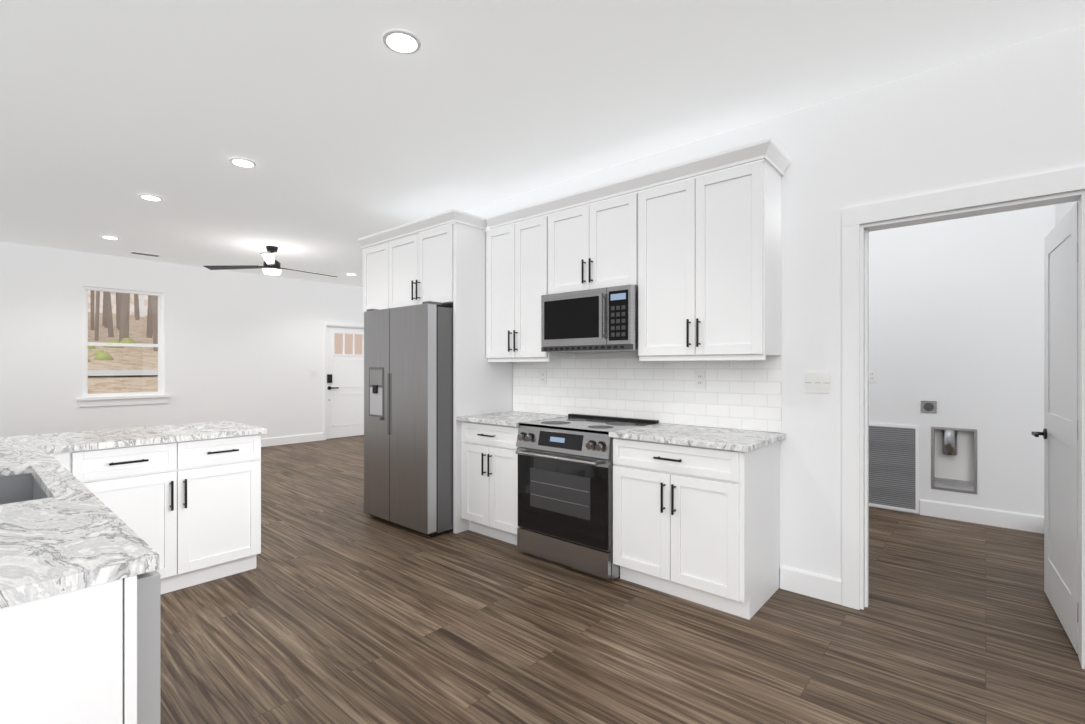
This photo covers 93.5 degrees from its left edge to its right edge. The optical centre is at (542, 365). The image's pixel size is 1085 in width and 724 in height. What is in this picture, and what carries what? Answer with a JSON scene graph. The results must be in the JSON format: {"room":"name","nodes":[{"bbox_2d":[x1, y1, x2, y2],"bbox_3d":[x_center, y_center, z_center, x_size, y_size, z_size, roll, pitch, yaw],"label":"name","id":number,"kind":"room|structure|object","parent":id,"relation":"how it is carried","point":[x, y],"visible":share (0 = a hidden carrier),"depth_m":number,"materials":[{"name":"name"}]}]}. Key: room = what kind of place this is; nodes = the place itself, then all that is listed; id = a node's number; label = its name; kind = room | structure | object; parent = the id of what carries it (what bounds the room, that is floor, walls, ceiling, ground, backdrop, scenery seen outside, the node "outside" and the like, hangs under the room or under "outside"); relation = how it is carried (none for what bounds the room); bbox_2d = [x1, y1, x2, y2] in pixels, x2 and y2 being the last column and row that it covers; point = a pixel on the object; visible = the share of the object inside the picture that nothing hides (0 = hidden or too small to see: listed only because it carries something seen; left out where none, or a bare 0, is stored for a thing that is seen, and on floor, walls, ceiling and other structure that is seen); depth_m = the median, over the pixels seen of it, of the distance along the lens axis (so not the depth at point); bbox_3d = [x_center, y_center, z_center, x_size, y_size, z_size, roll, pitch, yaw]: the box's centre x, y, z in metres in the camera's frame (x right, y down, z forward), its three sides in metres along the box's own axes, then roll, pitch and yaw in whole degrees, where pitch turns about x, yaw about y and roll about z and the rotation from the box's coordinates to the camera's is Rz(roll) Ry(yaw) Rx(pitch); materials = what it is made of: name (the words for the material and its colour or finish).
{"room":"kitchen","nodes":[
{"label":"kitchen","id":0,"kind":"room"},
{"bbox_2d":[0,242,363,438],"bbox_3d":[-5.050,-0.085,7.795,0.150,2.790,6.340,0,0,41],"label":"wall","id":1,"kind":"structure","parent":0,"point":[240,347],"depth_m":7.43,"materials":[{"name":"white paint"}]},
{"bbox_2d":[82,286,163,397],"bbox_3d":[-5.739,-0.312,6.998,0.065,1.453,0.877,0,0,41],"label":"window frame","id":2,"kind":"structure","parent":1,"relation":"attached to","point":[85,343],"depth_m":6.94,"materials":[{"name":"white"}]},
{"bbox_2d":[77,395,169,406],"bbox_3d":[-5.705,0.473,6.969,0.145,0.114,0.989,0,0,41],"label":"trim","id":3,"kind":"structure","parent":1,"relation":"attached to","point":[155,399],"depth_m":6.91,"materials":[{"name":"white wood"}]},
{"bbox_2d":[261,432,322,446],"bbox_3d":[-4.987,1.242,7.740,0.016,0.135,6.036,0,0,41],"label":"baseboard","id":4,"kind":"structure","parent":1,"relation":"attached to","point":[273,441],"depth_m":8.60,"materials":[{"name":"white wood"}]},
{"bbox_2d":[310,370,316,376],"bbox_3d":[-3.992,0.128,8.890,0.008,0.115,0.120,0,0,41],"label":"switch","id":5,"kind":"object","parent":1,"relation":"attached to","point":[313,373],"visible":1,"depth_m":8.89,"materials":[{"name":"white plastic"}]},
{"bbox_2d":[323,322,363,439],"bbox_3d":[-3.602,0.269,9.445,0.170,2.082,1.010,0,0,41],"label":"door frame","id":6,"kind":"structure","parent":1,"relation":"attached to","point":[325,324],"depth_m":9.04,"materials":[{"name":"white wood"}]},
{"bbox_2d":[326,327,363,438],"bbox_3d":[-3.572,0.299,9.419,0.100,2.006,0.878,0,0,41],"label":"front door","id":7,"kind":"structure","parent":1,"relation":"in","point":[344,346],"depth_m":9.36,"materials":[{"name":"white wood"}]},
{"bbox_2d":[0,0,1084,286],"bbox_3d":[-0.672,-1.530,3.990,11.750,0.100,6.340,0,0,41],"label":"ceiling","id":8,"kind":"structure","parent":0,"point":[350,137],"depth_m":2.75,"materials":[{"name":"white paint"}]},
{"bbox_2d":[100,235,119,239],"bbox_3d":[-4.962,-1.474,5.852,0.176,0.012,0.176,0,0,41],"label":"recessed light","id":9,"kind":"object","parent":8,"relation":"in","point":[102,236],"visible":1,"depth_m":5.83,"materials":[{"name":"white plastic"}]},
{"bbox_2d":[129,251,161,256],"bbox_3d":[-5.233,-1.474,6.722,0.140,0.011,0.320,0,0,41],"label":"vent register","id":10,"kind":"object","parent":8,"relation":"attached to","point":[132,252],"depth_m":6.72,"materials":[{"name":"white metal"}]},
{"bbox_2d":[138,194,162,200],"bbox_3d":[-3.429,-1.474,4.466,0.176,0.012,0.176,0,0,41],"label":"recessed light","id":11,"kind":"object","parent":8,"relation":"in","point":[151,197],"visible":1,"depth_m":4.44,"materials":[{"name":"white plastic"}]},
{"bbox_2d":[229,157,256,167],"bbox_3d":[-2.173,-1.474,3.700,0.176,0.012,0.176,0,0,41],"label":"recessed light","id":12,"kind":"object","parent":8,"relation":"in","point":[238,161],"visible":1,"depth_m":3.68,"materials":[{"name":"white plastic"}]},
{"bbox_2d":[204,246,335,276],"bbox_3d":[-3.235,-1.312,6.432,1.547,0.334,1.421,0,0,41],"label":"ceiling fan","id":13,"kind":"object","parent":8,"relation":"hanging from","point":[271,266],"depth_m":6.31,"materials":[{"name":"metal"}]},
{"bbox_2d":[382,28,421,53],"bbox_3d":[-0.640,-1.474,2.323,0.176,0.012,0.176,0,0,41],"label":"recessed light","id":14,"kind":"object","parent":8,"relation":"in","point":[402,41],"visible":1,"depth_m":2.31,"materials":[{"name":"white plastic"}]},
{"bbox_2d":[161,435,1084,723],"bbox_3d":[-0.672,1.360,3.990,11.750,0.100,6.340,0,0,41],"label":"floor","id":15,"kind":"structure","parent":0,"point":[345,614],"depth_m":2.45,"materials":[{"name":"brown wood"}]},
{"bbox_2d":[0,434,260,723],"bbox_3d":[-1.770,0.868,2.090,2.802,0.884,1.724,0,0,41],"label":"base cabinet","id":16,"kind":"object","parent":15,"relation":"on","point":[70,657],"visible":0.53,"depth_m":2.64,"materials":[{"name":"white wood"}]},
{"bbox_2d":[0,421,266,608],"bbox_3d":[-1.770,0.410,2.100,2.822,0.030,1.737,0,0,41],"label":"countertop","id":17,"kind":"structure","parent":16,"relation":"on","point":[68,540],"depth_m":1.28,"materials":[{"name":"stone"}]},
{"bbox_2d":[0,473,47,504],"bbox_3d":[-1.913,0.537,1.594,0.760,0.223,0.516,0,0,41],"label":"sink","id":18,"kind":"object","parent":17,"relation":"in","point":[20,487],"visible":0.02,"depth_m":1.99,"materials":[{"name":"silver metal"}]},
{"bbox_2d":[137,570,160,723],"bbox_3d":[-1.278,0.876,1.022,0.624,0.868,0.717,0,0,41],"label":"dishwasher","id":19,"kind":"object","parent":15,"relation":"on","point":[149,583],"visible":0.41,"depth_m":1.07,"materials":[{"name":"silver metal"}]},
{"bbox_2d":[364,301,452,536],"bbox_3d":[-0.936,0.410,4.431,0.906,1.800,0.880,0,0,41],"label":"refrigerator","id":20,"kind":"object","parent":15,"relation":"on","point":[408,350],"visible":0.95,"depth_m":4.00,"materials":[{"name":"silver metal"}]},
{"bbox_2d":[358,209,512,533],"bbox_3d":[-0.987,0.052,4.633,1.427,2.515,0.697,0,0,41],"label":"tall cabinet","id":21,"kind":"object","parent":15,"relation":"on","point":[446,265],"visible":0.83,"depth_m":4.16,"materials":[{"name":"white wood"}]},
{"bbox_2d":[461,421,518,544],"bbox_3d":[-0.223,0.868,4.001,0.647,0.884,0.648,0,0,41],"label":"base cabinet","id":22,"kind":"object","parent":15,"relation":"on","point":[489,459],"visible":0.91,"depth_m":3.77,"materials":[{"name":"white wood"}]},
{"bbox_2d":[456,411,567,426],"bbox_3d":[-0.220,0.410,4.005,0.647,0.030,0.637,0,0,41],"label":"countertop","id":23,"kind":"structure","parent":22,"relation":"on","point":[513,418],"depth_m":3.91,"materials":[{"name":"stone"}]},
{"bbox_2d":[515,414,658,579],"bbox_3d":[0.293,0.843,3.517,0.764,0.935,0.698,0,0,41],"label":"range","id":24,"kind":"object","parent":15,"relation":"on","point":[565,464],"visible":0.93,"depth_m":3.27,"materials":[{"name":"silver metal"}]},
{"bbox_2d":[613,438,779,619],"bbox_3d":[0.895,0.868,3.028,0.782,0.884,0.648,0,0,41],"label":"base cabinet","id":25,"kind":"object","parent":15,"relation":"on","point":[700,525],"visible":0.98,"depth_m":2.78,"materials":[{"name":"white wood"}]},
{"bbox_2d":[609,423,785,451],"bbox_3d":[0.912,0.410,3.021,0.817,0.030,0.637,0,0,41],"label":"countertop","id":26,"kind":"structure","parent":25,"relation":"on","point":[698,436],"depth_m":2.90,"materials":[{"name":"stone"}]},
{"bbox_2d":[419,24,1084,578],"bbox_3d":[1.478,-0.085,3.034,7.250,2.790,0.120,0,0,41],"label":"wall","id":27,"kind":"structure","parent":0,"point":[1017,110],"depth_m":2.81,"materials":[{"name":"white paint"}]},
{"bbox_2d":[541,284,637,352],"bbox_3d":[0.392,-0.310,3.606,0.752,0.411,0.436,0,0,41],"label":"microwave","id":28,"kind":"object","parent":27,"relation":"attached to","point":[605,319],"visible":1,"depth_m":3.43,"materials":[{"name":"silver metal"}]},
{"bbox_2d":[485,138,790,361],"bbox_3d":[0.473,-0.619,3.577,2.260,1.173,0.375,0,0,41],"label":"upper cabinet","id":29,"kind":"object","parent":27,"relation":"attached to","point":[702,254],"visible":0.91,"depth_m":3.14,"materials":[{"name":"white wood"}]},
{"bbox_2d":[513,355,781,432],"bbox_3d":[0.577,0.166,3.732,2.205,0.455,0.009,0,0,41],"label":"tile backsplash","id":30,"kind":"structure","parent":27,"relation":"attached to","point":[738,394],"depth_m":3.52,"materials":[{"name":"white tile"}]},
{"bbox_2d":[539,370,546,383],"bbox_3d":[0.003,0.093,4.218,0.072,0.115,0.008,0,0,41],"label":"outlet","id":31,"kind":"object","parent":30,"relation":"attached to","point":[542,373],"visible":1,"depth_m":4.21,"materials":[{"name":"white plastic"}]},
{"bbox_2d":[695,371,705,388],"bbox_3d":[1.028,0.089,3.327,0.072,0.115,0.008,0,0,41],"label":"outlet","id":32,"kind":"object","parent":30,"relation":"attached to","point":[700,376],"visible":1,"depth_m":3.32,"materials":[{"name":"white plastic"}]},
{"bbox_2d":[780,565,841,604],"bbox_3d":[2.729,1.242,1.857,3.513,0.135,0.016,0,0,41],"label":"baseboard","id":33,"kind":"structure","parent":27,"relation":"attached to","point":[827,588],"depth_m":2.89,"materials":[{"name":"white wood"}]},
{"bbox_2d":[805,373,829,392],"bbox_3d":[1.555,0.095,2.881,0.124,0.115,0.010,0,0,41],"label":"wall switch","id":34,"kind":"object","parent":27,"relation":"attached to","point":[814,382],"visible":1,"depth_m":2.88,"materials":[{"name":"white plastic"}]},
{"bbox_2d":[842,166,1084,668],"bbox_3d":[2.064,0.226,2.513,1.006,2.168,0.140,0,0,41],"label":"door frame","id":35,"kind":"structure","parent":27,"relation":"attached to","point":[855,236],"depth_m":2.74,"materials":[{"name":"white wood"}]},
{"bbox_2d":[1031,202,1077,653],"bbox_3d":[2.682,0.280,2.593,0.165,2.036,0.814,0,0,32],"label":"laundry door","id":36,"kind":"structure","parent":35,"relation":"attached to","point":[1060,431],"depth_m":2.56,"materials":[{"name":"white wood"}]},
{"bbox_2d":[869,204,1054,515],"bbox_3d":[1.358,-0.085,6.326,11.750,2.790,0.150,0,0,41],"label":"wall","id":37,"kind":"structure","parent":0,"point":[956,306],"depth_m":4.29,"materials":[{"name":"white paint"}]},
{"bbox_2d":[869,370,875,381],"bbox_3d":[3.061,0.094,4.740,0.072,0.115,0.008,0,0,41],"label":"outlet","id":38,"kind":"object","parent":37,"relation":"attached to","point":[872,373],"visible":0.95,"depth_m":4.73,"materials":[{"name":"white plastic"}]},
{"bbox_2d":[869,423,918,512],"bbox_3d":[3.131,0.914,4.673,0.515,0.768,0.018,0,0,41],"label":"air vent","id":39,"kind":"object","parent":37,"relation":"in","point":[893,448],"visible":0.63,"depth_m":4.62,"materials":[{"name":"white metal"}]},
{"bbox_2d":[921,401,936,412],"bbox_3d":[3.378,0.357,4.461,0.110,0.105,0.014,0,0,41],"label":"dryer outlet","id":40,"kind":"object","parent":37,"relation":"attached to","point":[926,406],"visible":1,"depth_m":4.46,"materials":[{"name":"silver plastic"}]},
{"bbox_2d":[931,427,976,493],"bbox_3d":[3.532,0.800,4.379,0.307,0.542,0.106,0,0,41],"label":"dryer vent box","id":41,"kind":"object","parent":37,"relation":"attached to","point":[953,450],"visible":1,"depth_m":4.38,"materials":[{"name":"white plastic"}]},
{"bbox_2d":[920,499,1043,533],"bbox_3d":[2.936,1.242,3.404,0.845,0.135,2.190,0,0,41],"label":"baseboard","id":42,"kind":"structure","parent":37,"relation":"attached to","point":[979,515],"depth_m":4.22,"materials":[{"name":"white wood"}]},
{"bbox_2d":[1055,201,1077,225],"bbox_3d":[3.274,-0.085,3.057,0.120,2.790,2.268,0,0,41],"label":"wall","id":43,"kind":"structure","parent":0,"point":[1062,209],"depth_m":3.62,"materials":[{"name":"white paint"}]},
{"label":"outside","id":44,"kind":"structure","parent":0,"visible":0},
{"bbox_2d":[88,312,157,393],"bbox_3d":[-19.866,-1.390,21.244,39.840,5.600,18.000,0,0,41],"label":"ground","id":45,"kind":"structure","parent":44,"point":[132,369],"depth_m":13.12,"materials":[{"name":"brown"}]},
{"bbox_2d":[88,290,157,361],"bbox_3d":[-20.373,-13.690,21.685,26.496,30.000,30.000,0,0,41],"label":"trees","id":46,"kind":"object","parent":45,"relation":"on","point":[123,305],"visible":0.02,"depth_m":19.15,"materials":[{"name":"brown plant"}]}
]}

